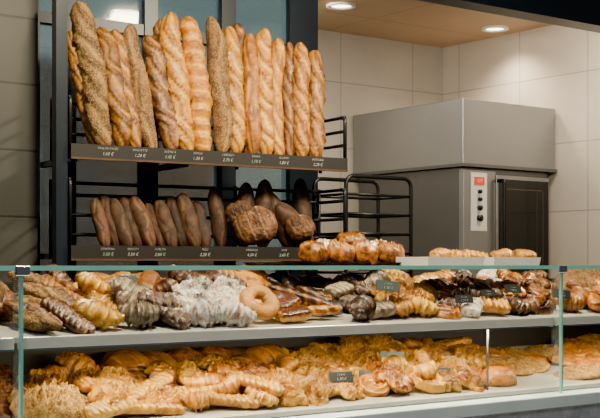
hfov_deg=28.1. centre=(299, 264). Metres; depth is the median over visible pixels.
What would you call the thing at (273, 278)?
pastry
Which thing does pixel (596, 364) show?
bread
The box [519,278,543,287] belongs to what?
croissant
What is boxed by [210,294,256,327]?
croissant
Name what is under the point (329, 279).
croissant
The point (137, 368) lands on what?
pastry twist
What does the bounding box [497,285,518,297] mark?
pastry
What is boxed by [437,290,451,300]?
pastry
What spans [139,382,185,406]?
pastry
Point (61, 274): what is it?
pastry
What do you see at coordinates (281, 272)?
pastry
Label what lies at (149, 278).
pastry
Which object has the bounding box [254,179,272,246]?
bread loaf
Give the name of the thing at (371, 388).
pastry
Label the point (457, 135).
hood
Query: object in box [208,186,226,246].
bread loaf
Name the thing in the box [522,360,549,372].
round loaf
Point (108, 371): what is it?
pastry
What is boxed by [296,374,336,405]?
pastry
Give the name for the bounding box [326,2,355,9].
recessed light
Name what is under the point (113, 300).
pastry
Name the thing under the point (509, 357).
round loaf
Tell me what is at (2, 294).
round loaf
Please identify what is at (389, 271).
pastry
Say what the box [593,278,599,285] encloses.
croissant
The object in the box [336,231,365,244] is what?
bun
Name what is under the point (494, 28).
recessed light
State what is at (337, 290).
pastry
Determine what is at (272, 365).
pastry
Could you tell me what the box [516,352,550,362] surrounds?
round loaf
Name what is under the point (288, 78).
baguette
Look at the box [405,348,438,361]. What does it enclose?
pastry
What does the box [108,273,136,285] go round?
pastry
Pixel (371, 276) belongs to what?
croissant
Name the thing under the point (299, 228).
round loaf
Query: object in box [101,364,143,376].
pastry twist
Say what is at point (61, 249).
rack
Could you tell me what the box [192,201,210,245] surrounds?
bread loaf
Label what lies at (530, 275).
croissant
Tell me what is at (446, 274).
pastry
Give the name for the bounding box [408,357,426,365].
pastry
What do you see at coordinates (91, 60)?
baguette
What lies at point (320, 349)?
pastry
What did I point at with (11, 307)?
bread roll
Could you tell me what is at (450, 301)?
croissant
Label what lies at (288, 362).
croissant
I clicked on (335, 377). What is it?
price tag
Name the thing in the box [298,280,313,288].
croissant
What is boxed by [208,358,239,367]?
croissant
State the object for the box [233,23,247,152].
baguette
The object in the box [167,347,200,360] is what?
round loaf
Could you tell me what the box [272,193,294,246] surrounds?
bread loaf
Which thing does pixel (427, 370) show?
croissant
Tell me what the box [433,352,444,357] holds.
croissant
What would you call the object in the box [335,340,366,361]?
pastry
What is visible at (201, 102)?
baguette
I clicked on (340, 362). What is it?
pastry
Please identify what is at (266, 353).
round loaf
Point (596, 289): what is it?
pastry
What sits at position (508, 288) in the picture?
price tag
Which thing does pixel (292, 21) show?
window
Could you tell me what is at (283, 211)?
bread loaf
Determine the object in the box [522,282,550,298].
pastry
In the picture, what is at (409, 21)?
ceiling
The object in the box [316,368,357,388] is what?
pastry
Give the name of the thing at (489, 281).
croissant
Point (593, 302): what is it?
pastry
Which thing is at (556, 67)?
wall
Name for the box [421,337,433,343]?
pastry
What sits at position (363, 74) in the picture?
wall
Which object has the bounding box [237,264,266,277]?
doughnut
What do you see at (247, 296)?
doughnut
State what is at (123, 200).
bread loaf
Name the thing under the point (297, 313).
pastry
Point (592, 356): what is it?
round loaf
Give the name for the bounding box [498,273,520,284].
croissant
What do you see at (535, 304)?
croissant
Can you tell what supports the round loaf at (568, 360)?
on the display case
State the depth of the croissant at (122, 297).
3.00 m
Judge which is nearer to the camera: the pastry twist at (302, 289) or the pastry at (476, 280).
the pastry twist at (302, 289)
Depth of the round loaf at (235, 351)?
3.60 m
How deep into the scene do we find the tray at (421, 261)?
3.63 m
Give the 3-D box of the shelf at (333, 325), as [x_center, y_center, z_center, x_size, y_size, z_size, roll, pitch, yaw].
[0.169,0.126,3.620,4.800,0.100,0.500,0,0,-37]
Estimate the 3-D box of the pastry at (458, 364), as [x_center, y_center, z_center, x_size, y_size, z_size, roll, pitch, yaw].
[0.467,0.313,3.662,0.109,0.074,0.090,0,0,-17]
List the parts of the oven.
control panel, panel, knob, handle, door, window trim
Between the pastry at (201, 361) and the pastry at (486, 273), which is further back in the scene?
the pastry at (486, 273)
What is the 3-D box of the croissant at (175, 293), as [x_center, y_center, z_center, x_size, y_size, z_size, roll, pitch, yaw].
[-0.329,0.091,3.111,0.111,0.050,0.055,0,0,-44]
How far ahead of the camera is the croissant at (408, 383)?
3.46 m
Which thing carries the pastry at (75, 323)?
on the display case
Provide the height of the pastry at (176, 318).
0.080 m
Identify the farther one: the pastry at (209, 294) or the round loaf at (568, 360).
the round loaf at (568, 360)
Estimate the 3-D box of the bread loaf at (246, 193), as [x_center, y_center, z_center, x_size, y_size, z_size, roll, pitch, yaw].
[-0.195,-0.173,4.218,0.069,0.240,0.085,0,0,6]
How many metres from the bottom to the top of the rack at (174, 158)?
0.206 m
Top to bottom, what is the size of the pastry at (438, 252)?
0.044 m
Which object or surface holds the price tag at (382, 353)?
on the display case
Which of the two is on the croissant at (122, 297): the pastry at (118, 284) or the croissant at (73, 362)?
the pastry at (118, 284)
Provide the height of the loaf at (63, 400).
0.102 m
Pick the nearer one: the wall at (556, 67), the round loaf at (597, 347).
the round loaf at (597, 347)
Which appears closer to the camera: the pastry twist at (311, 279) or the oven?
the pastry twist at (311, 279)
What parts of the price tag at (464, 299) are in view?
plate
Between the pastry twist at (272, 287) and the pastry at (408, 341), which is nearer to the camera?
the pastry twist at (272, 287)
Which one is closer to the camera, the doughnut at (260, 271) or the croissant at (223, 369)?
the croissant at (223, 369)
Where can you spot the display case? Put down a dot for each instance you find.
(536, 395)
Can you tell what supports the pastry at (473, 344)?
on the display case
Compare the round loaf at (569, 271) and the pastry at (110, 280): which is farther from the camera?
the round loaf at (569, 271)
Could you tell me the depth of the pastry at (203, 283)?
3.23 m
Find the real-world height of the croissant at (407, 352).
0.070 m
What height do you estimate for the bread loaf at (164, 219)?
0.167 m
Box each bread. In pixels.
[481,362,514,371]
[505,361,534,375]
[553,364,599,380]
[587,361,599,377]
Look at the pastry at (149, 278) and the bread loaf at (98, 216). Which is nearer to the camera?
the pastry at (149, 278)
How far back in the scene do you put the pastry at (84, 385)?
2.96 m
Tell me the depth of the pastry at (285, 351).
3.58 m
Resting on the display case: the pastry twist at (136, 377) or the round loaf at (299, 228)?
the pastry twist at (136, 377)
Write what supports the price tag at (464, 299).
on the display case
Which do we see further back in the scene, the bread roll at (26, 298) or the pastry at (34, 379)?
the pastry at (34, 379)
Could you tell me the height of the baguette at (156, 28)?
0.470 m
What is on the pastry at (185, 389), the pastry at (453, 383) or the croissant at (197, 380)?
the croissant at (197, 380)
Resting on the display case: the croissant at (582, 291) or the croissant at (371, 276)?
the croissant at (582, 291)
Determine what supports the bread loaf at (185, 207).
on the rack at (61, 249)
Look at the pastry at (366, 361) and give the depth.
3.64 m
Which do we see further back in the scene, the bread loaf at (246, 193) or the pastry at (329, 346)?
the bread loaf at (246, 193)
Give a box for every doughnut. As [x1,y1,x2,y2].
[236,271,265,286]
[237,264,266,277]
[239,285,279,319]
[248,279,271,290]
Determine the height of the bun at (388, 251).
0.079 m
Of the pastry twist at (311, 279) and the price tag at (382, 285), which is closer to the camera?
the price tag at (382, 285)
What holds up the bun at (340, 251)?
on the tray at (247, 263)
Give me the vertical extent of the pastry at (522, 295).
0.049 m
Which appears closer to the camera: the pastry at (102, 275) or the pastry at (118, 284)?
the pastry at (118, 284)
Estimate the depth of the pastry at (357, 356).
3.67 m
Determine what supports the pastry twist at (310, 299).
on the pastry twist at (328, 309)
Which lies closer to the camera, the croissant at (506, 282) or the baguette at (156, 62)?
the croissant at (506, 282)
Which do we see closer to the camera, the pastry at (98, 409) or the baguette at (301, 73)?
the pastry at (98, 409)
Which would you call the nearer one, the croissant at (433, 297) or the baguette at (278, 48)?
the croissant at (433, 297)
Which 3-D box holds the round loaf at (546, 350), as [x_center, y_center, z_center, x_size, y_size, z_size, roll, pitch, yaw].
[0.846,0.307,4.285,0.153,0.047,0.095,0,0,-27]
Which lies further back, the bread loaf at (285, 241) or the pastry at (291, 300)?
the bread loaf at (285, 241)
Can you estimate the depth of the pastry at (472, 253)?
3.78 m
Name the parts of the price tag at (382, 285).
plate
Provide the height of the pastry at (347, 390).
0.065 m
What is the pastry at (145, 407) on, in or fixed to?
on the display case
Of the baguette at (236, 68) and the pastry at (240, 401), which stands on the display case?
the pastry at (240, 401)
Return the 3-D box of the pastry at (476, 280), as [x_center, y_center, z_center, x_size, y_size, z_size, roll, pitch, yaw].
[0.580,0.069,3.953,0.095,0.059,0.074,0,0,-29]
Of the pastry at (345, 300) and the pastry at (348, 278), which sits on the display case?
the pastry at (345, 300)
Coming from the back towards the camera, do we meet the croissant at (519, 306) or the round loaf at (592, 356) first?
the round loaf at (592, 356)
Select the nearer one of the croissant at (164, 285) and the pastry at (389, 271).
the croissant at (164, 285)
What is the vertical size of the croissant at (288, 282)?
0.069 m
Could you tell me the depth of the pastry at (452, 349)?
4.04 m
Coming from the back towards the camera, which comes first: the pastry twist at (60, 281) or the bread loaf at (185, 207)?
the bread loaf at (185, 207)
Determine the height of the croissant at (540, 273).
0.054 m
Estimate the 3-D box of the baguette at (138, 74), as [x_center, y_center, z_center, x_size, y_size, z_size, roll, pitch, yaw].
[-0.533,-0.588,3.985,0.133,0.432,0.071,0,0,27]
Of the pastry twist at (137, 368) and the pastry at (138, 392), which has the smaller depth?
the pastry at (138, 392)
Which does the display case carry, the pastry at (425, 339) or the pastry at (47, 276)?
the pastry at (47, 276)
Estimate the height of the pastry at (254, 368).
0.067 m
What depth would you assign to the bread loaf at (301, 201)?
4.33 m
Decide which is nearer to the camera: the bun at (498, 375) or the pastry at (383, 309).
the pastry at (383, 309)
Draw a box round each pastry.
[24,372,63,388]
[40,278,84,300]
[40,296,95,334]
[42,274,77,288]
[46,264,73,284]
[50,286,74,307]
[54,351,96,365]
[67,366,98,385]
[75,272,110,281]
[76,377,127,392]
[82,292,116,305]
[82,395,138,417]
[87,379,132,404]
[95,366,134,388]
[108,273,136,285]
[109,271,130,278]
[110,277,144,293]
[111,272,159,283]
[127,400,184,415]
[128,371,172,399]
[129,372,135,379]
[132,370,149,377]
[137,289,175,307]
[138,270,157,288]
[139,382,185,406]
[144,362,178,377]
[151,360,175,369]
[153,302,191,329]
[170,375,179,387]
[173,289,204,295]
[174,295,196,306]
[174,385,212,393]
[177,360,196,385]
[184,291,219,323]
[185,276,215,290]
[194,353,227,368]
[197,273,211,280]
[203,290,236,302]
[205,270,216,276]
[206,390,259,408]
[211,271,246,286]
[213,275,240,294]
[215,285,239,301]
[217,270,238,275]
[228,369,283,396]
[236,386,245,394]
[238,360,270,376]
[261,291,289,302]
[261,367,296,390]
[263,370,301,377]
[265,273,281,285]
[265,364,278,369]
[275,270,289,276]
[275,304,311,321]
[277,347,288,363]
[278,385,308,406]
[279,293,300,307]
[289,274,299,280]
[291,349,324,363]
[293,361,327,375]
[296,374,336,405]
[302,342,335,361]
[308,299,342,314]
[310,283,324,290]
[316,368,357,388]
[320,362,345,369]
[322,343,338,350]
[323,351,355,364]
[324,281,354,297]
[334,360,347,365]
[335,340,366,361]
[335,381,364,400]
[338,293,357,310]
[338,336,363,345]
[340,274,368,285]
[343,365,368,378]
[346,272,362,278]
[347,350,365,364]
[354,285,375,297]
[357,373,389,396]
[358,340,369,346]
[359,346,381,359]
[360,335,371,343]
[360,354,378,370]
[366,361,405,389]
[367,334,401,351]
[370,288,408,302]
[371,300,395,319]
[381,265,405,275]
[384,271,404,280]
[391,278,412,287]
[392,340,405,347]
[395,272,413,282]
[396,358,410,375]
[400,284,429,299]
[400,337,422,347]
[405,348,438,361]
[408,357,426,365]
[408,371,445,394]
[412,272,439,280]
[413,281,438,295]
[414,283,431,291]
[418,343,453,355]
[421,278,450,290]
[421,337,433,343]
[429,248,450,256]
[433,303,461,319]
[433,336,471,346]
[434,269,454,279]
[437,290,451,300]
[437,355,471,373]
[438,370,461,392]
[441,284,462,292]
[448,343,479,349]
[449,343,467,352]
[454,345,484,358]
[454,370,485,392]
[460,297,482,317]
[463,249,488,256]
[466,359,481,374]
[471,277,486,283]
[476,269,497,277]
[476,282,492,289]
[479,296,510,313]
[493,280,503,287]
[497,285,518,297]
[502,285,526,298]
[511,271,522,278]
[513,249,536,256]
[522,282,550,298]
[523,287,545,303]
[529,300,552,314]
[566,280,582,289]
[587,292,599,311]
[591,285,599,294]
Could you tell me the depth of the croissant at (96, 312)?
2.87 m
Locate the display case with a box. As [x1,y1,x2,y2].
[0,265,599,417]
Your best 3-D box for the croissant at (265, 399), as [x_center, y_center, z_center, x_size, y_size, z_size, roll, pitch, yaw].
[-0.102,0.350,3.161,0.091,0.056,0.056,0,0,10]
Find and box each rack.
[40,0,346,273]
[40,95,347,173]
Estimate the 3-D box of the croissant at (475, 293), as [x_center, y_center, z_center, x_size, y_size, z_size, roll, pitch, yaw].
[0.517,0.095,3.743,0.094,0.052,0.060,0,0,2]
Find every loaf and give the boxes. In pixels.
[0,281,4,302]
[0,290,15,320]
[1,281,9,290]
[14,379,84,417]
[90,198,109,245]
[98,194,120,245]
[99,349,139,366]
[101,350,150,369]
[110,198,132,245]
[118,196,142,245]
[129,196,155,245]
[142,350,171,357]
[144,203,165,245]
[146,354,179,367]
[153,200,177,245]
[165,196,187,245]
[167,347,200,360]
[176,193,201,245]
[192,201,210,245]
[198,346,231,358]
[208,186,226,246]
[225,200,250,228]
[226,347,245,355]
[232,205,277,244]
[234,182,254,246]
[245,344,281,366]
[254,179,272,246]
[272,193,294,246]
[274,202,313,246]
[284,214,315,242]
[292,178,311,218]
[479,346,514,356]
[497,353,532,362]
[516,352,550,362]
[548,354,595,366]
[552,342,594,355]
[554,269,579,281]
[554,274,588,289]
[555,337,593,344]
[575,269,599,275]
[576,333,599,344]
[577,272,599,288]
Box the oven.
[352,98,556,277]
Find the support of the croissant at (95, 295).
on the display case
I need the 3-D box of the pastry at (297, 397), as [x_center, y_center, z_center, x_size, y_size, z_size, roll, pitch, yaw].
[-0.036,0.350,3.244,0.108,0.066,0.098,0,0,-19]
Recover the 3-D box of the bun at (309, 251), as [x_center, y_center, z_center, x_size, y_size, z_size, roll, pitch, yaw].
[0.042,-0.037,3.530,0.077,0.073,0.082,0,0,26]
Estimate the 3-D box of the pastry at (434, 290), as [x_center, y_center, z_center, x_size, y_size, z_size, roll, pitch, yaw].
[0.384,0.094,3.760,0.128,0.085,0.110,0,0,-42]
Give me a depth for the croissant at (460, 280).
3.89 m
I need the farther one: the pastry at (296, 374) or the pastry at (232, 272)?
the pastry at (232, 272)
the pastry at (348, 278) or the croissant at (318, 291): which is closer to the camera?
the croissant at (318, 291)
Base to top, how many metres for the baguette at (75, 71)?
0.392 m
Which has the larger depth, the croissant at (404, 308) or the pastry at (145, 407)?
the croissant at (404, 308)
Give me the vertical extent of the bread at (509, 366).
0.050 m
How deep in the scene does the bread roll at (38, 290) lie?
2.92 m
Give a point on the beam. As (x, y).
(576, 14)
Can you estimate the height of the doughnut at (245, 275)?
0.062 m
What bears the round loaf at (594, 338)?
on the display case
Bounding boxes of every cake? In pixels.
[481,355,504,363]
[500,346,529,353]
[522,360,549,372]
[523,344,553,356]
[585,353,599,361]
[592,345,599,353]
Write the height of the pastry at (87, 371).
0.084 m
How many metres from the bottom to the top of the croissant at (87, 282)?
0.067 m
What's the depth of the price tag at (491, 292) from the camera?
3.67 m
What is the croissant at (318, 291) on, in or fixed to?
on the croissant
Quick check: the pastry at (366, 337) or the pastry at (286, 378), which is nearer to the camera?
the pastry at (286, 378)
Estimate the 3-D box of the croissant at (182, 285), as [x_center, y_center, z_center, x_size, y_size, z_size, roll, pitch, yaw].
[-0.300,0.071,3.250,0.067,0.064,0.114,0,0,42]
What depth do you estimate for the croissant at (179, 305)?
3.06 m
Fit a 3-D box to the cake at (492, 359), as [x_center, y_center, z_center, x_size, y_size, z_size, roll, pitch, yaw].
[0.635,0.322,4.027,0.160,0.044,0.109,0,0,-34]
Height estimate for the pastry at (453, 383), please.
0.065 m
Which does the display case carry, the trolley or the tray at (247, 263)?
the tray at (247, 263)
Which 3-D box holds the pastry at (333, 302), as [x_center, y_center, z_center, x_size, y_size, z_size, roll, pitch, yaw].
[0.072,0.116,3.380,0.103,0.050,0.050,0,0,-12]
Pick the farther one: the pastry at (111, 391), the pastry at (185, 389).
the pastry at (185, 389)
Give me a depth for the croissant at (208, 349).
3.54 m
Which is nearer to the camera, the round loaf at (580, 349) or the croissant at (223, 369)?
the croissant at (223, 369)
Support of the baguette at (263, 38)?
on the rack at (174, 158)
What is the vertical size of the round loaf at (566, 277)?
0.089 m
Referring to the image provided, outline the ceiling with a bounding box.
[318,0,551,47]
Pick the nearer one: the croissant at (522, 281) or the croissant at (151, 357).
the croissant at (151, 357)
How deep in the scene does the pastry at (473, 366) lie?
3.75 m
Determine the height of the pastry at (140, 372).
0.045 m
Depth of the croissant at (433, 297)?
3.64 m
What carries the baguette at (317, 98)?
on the rack at (174, 158)
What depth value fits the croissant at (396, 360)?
3.60 m
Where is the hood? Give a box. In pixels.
[352,98,556,174]
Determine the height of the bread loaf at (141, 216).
0.177 m
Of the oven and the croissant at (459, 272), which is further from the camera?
the oven
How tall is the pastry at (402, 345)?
0.057 m
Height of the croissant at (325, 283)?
0.055 m
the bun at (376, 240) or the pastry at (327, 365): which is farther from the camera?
the bun at (376, 240)
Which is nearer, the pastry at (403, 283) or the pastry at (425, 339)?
the pastry at (403, 283)
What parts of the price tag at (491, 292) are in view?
plate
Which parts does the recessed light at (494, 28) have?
bulb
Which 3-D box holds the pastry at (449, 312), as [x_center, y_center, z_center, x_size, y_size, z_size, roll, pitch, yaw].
[0.428,0.138,3.577,0.104,0.047,0.084,0,0,25]
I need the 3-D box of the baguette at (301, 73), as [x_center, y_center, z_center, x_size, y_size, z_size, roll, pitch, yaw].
[0.005,-0.590,4.301,0.076,0.436,0.130,0,0,3]
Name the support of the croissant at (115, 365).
on the pastry at (132, 375)
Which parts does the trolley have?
rail, rail, rail, rail, frame, rail, rail, rail, frame, rail, rail, rail, rail, rail, rail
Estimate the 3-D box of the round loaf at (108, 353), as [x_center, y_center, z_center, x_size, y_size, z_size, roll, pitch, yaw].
[-0.494,0.277,3.378,0.147,0.075,0.134,0,0,-35]
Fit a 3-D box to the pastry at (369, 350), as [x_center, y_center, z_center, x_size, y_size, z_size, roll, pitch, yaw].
[0.223,0.286,3.704,0.106,0.070,0.110,0,0,-35]
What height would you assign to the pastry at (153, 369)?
0.060 m
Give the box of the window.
[38,0,317,282]
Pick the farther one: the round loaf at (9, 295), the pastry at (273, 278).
the pastry at (273, 278)
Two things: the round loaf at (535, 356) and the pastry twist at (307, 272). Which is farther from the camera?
the round loaf at (535, 356)
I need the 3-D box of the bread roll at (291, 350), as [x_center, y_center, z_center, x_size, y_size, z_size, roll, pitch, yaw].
[-0.014,0.281,3.740,0.141,0.049,0.062,0,0,-40]
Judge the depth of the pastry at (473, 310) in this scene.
3.60 m
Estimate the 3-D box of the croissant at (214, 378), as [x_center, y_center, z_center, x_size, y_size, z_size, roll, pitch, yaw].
[-0.232,0.306,3.182,0.096,0.053,0.055,0,0,-27]
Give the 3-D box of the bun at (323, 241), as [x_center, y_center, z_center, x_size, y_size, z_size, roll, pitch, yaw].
[0.082,-0.044,3.711,0.082,0.076,0.087,0,0,-19]
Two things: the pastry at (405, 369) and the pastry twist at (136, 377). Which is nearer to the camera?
the pastry twist at (136, 377)
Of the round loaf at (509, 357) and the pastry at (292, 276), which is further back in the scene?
the round loaf at (509, 357)
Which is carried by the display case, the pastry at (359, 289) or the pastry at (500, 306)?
the pastry at (500, 306)
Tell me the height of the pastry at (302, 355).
0.069 m
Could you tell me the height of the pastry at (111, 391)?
0.072 m
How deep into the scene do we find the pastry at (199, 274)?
3.42 m
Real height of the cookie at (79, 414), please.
0.061 m
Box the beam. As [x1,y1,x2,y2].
[418,0,599,32]
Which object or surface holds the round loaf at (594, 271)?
on the display case
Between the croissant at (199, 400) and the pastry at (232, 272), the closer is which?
the croissant at (199, 400)
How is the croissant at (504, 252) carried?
on the tray at (488, 260)
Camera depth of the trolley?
4.72 m
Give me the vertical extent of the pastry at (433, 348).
0.074 m
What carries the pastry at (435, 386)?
on the display case
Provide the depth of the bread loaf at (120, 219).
3.92 m
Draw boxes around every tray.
[243,262,400,265]
[396,257,484,265]
[483,257,540,264]
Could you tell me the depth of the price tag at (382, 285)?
3.43 m
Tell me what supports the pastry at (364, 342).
on the display case
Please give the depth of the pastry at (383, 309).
3.40 m
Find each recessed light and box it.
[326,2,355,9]
[481,25,508,32]
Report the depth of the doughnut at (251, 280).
3.49 m
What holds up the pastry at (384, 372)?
on the croissant at (408, 383)
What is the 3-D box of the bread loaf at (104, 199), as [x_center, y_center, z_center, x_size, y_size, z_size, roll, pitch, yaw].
[-0.626,-0.144,3.948,0.097,0.182,0.053,0,0,38]
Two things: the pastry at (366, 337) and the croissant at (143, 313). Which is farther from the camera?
the pastry at (366, 337)
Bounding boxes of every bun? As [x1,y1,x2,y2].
[298,240,329,261]
[315,238,330,261]
[327,239,355,263]
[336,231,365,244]
[352,239,378,264]
[371,238,386,261]
[378,240,404,261]
[479,366,516,385]
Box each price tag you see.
[119,275,136,282]
[328,371,353,382]
[359,370,372,376]
[376,280,399,316]
[380,351,403,357]
[438,367,452,373]
[454,295,473,311]
[480,289,495,311]
[504,285,521,292]
[551,289,570,298]
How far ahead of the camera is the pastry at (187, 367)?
3.22 m
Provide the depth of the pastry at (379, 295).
3.47 m
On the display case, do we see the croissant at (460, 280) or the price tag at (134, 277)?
the price tag at (134, 277)
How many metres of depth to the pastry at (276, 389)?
3.18 m
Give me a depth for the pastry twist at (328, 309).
3.30 m
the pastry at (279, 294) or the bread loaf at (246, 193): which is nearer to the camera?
the pastry at (279, 294)
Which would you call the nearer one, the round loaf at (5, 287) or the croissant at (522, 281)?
the round loaf at (5, 287)
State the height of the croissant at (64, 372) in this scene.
0.068 m
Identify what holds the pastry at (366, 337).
on the pastry at (364, 342)
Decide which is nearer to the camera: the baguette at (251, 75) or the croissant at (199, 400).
the croissant at (199, 400)
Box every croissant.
[29,364,70,382]
[63,355,99,372]
[72,299,124,330]
[75,272,111,294]
[85,291,116,309]
[97,364,128,375]
[115,291,136,306]
[117,300,159,328]
[150,277,178,291]
[158,299,182,321]
[165,291,182,295]
[167,264,199,283]
[172,280,188,289]
[179,374,210,387]
[181,297,220,327]
[181,390,212,411]
[193,371,222,385]
[205,361,238,376]
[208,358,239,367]
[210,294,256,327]
[211,375,239,394]
[244,386,278,407]
[279,354,298,371]
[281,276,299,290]
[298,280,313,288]
[312,277,337,284]
[316,289,334,299]
[317,280,332,287]
[334,272,347,281]
[348,295,376,320]
[363,270,390,285]
[378,354,405,366]
[390,375,414,393]
[393,300,413,317]
[400,347,410,357]
[406,294,437,316]
[408,361,438,379]
[411,349,429,362]
[428,292,437,301]
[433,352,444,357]
[434,297,461,309]
[450,249,470,256]
[450,287,480,297]
[452,269,472,277]
[452,274,476,289]
[454,351,485,368]
[483,277,501,287]
[487,288,502,299]
[490,248,514,256]
[496,269,514,278]
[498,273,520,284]
[501,279,516,285]
[502,295,530,315]
[517,272,537,279]
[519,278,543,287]
[521,297,540,313]
[522,269,547,278]
[533,277,550,289]
[550,290,584,312]
[571,286,590,308]
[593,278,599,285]
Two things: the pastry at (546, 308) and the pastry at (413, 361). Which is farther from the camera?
the pastry at (546, 308)
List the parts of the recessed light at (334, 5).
bulb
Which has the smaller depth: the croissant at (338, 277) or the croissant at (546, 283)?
the croissant at (338, 277)
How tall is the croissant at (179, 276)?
0.091 m
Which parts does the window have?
pane, pane, pane, pane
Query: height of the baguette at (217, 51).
0.492 m
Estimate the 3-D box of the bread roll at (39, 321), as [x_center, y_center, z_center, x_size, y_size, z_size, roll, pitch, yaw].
[-0.611,0.131,2.786,0.145,0.050,0.069,0,0,34]
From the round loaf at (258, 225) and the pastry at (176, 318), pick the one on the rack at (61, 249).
the round loaf at (258, 225)
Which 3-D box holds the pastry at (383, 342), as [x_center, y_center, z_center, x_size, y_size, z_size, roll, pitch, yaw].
[0.275,0.272,3.808,0.113,0.112,0.120,0,0,-23]
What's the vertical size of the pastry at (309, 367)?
0.059 m
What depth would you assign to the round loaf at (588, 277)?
4.32 m
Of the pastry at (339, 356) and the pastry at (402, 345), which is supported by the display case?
the pastry at (339, 356)
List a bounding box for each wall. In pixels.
[0,0,37,282]
[318,29,442,278]
[443,25,599,277]
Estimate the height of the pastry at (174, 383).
0.060 m
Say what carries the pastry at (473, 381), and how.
on the display case
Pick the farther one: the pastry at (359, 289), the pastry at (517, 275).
the pastry at (517, 275)
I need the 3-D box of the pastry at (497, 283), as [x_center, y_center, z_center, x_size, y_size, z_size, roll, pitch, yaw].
[0.688,0.073,3.988,0.095,0.045,0.061,0,0,-35]
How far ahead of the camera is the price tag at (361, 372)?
3.48 m
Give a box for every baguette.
[68,30,94,143]
[69,1,111,144]
[97,27,132,145]
[111,29,141,146]
[123,24,157,147]
[142,35,179,148]
[152,19,161,40]
[159,12,194,149]
[180,16,212,150]
[205,16,233,151]
[223,26,246,151]
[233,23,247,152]
[242,33,261,152]
[254,28,274,153]
[271,38,285,154]
[282,42,295,154]
[291,42,311,155]
[308,50,326,156]
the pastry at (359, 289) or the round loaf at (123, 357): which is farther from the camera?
the pastry at (359, 289)
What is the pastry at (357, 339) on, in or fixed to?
on the pastry
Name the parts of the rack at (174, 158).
guard rail, guard rail, guard rail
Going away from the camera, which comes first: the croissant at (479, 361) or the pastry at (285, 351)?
the pastry at (285, 351)
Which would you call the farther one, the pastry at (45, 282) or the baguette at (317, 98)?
the baguette at (317, 98)
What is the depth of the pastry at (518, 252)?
3.92 m
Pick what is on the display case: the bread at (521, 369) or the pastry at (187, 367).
the bread at (521, 369)
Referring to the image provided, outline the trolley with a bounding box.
[312,174,412,277]
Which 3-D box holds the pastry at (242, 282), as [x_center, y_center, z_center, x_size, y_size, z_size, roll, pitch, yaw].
[-0.203,0.051,3.432,0.102,0.070,0.062,0,0,7]
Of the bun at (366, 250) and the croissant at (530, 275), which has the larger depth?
the croissant at (530, 275)
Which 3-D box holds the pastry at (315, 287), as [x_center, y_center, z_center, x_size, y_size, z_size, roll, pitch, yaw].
[0.057,0.078,3.522,0.087,0.050,0.046,0,0,-10]
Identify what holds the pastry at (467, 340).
on the pastry
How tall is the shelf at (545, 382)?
0.100 m
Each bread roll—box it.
[3,300,47,316]
[7,271,44,283]
[12,310,62,331]
[16,295,41,302]
[17,282,64,302]
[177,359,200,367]
[230,353,251,362]
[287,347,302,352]
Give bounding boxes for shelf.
[0,293,599,342]
[9,344,599,417]
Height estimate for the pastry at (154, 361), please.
0.044 m
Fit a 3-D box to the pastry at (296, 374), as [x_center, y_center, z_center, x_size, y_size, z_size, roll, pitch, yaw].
[-0.047,0.311,3.329,0.046,0.047,0.154,0,0,35]
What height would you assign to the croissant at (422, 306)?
0.067 m
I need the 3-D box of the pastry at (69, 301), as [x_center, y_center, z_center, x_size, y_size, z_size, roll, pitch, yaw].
[-0.573,0.093,2.952,0.123,0.083,0.045,0,0,37]
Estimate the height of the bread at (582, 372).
0.047 m
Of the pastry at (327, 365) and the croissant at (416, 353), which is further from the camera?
the croissant at (416, 353)
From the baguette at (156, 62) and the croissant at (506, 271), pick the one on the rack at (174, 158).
the baguette at (156, 62)
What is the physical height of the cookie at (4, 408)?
0.044 m
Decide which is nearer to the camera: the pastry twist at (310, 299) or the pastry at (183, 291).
the pastry at (183, 291)
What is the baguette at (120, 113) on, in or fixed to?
on the rack at (174, 158)
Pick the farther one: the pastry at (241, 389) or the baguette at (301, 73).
the baguette at (301, 73)
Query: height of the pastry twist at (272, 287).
0.041 m
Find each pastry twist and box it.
[55,277,77,293]
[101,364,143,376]
[127,366,146,370]
[134,376,149,380]
[267,285,299,292]
[294,292,331,305]
[296,275,327,282]
[297,285,327,300]
[303,270,322,276]
[308,304,341,316]
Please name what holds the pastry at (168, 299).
on the pastry at (176, 318)
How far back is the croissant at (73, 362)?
3.17 m
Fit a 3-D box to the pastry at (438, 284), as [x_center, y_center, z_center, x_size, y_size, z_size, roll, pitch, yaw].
[0.436,0.066,3.819,0.109,0.051,0.062,0,0,-31]
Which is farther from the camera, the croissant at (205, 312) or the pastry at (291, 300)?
the pastry at (291, 300)
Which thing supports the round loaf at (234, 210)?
on the round loaf at (258, 225)
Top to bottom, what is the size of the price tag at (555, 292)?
0.074 m
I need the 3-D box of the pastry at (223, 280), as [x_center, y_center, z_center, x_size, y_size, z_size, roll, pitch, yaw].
[-0.209,0.070,3.335,0.101,0.082,0.111,0,0,1]
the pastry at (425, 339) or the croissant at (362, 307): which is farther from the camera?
the pastry at (425, 339)
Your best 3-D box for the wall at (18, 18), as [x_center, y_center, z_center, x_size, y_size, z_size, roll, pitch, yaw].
[-1.838,-0.070,3.428,2.158,2.840,0.400,0,0,-37]
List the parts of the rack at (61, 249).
post, guard rail, guard rail, guard rail, guard rail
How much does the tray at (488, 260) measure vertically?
0.026 m
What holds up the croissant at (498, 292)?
on the pastry at (500, 306)
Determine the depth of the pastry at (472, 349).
3.99 m
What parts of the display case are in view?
shelf rail, shelf rail, panel, support post, panel, shelf rail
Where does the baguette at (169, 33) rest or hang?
on the rack at (174, 158)

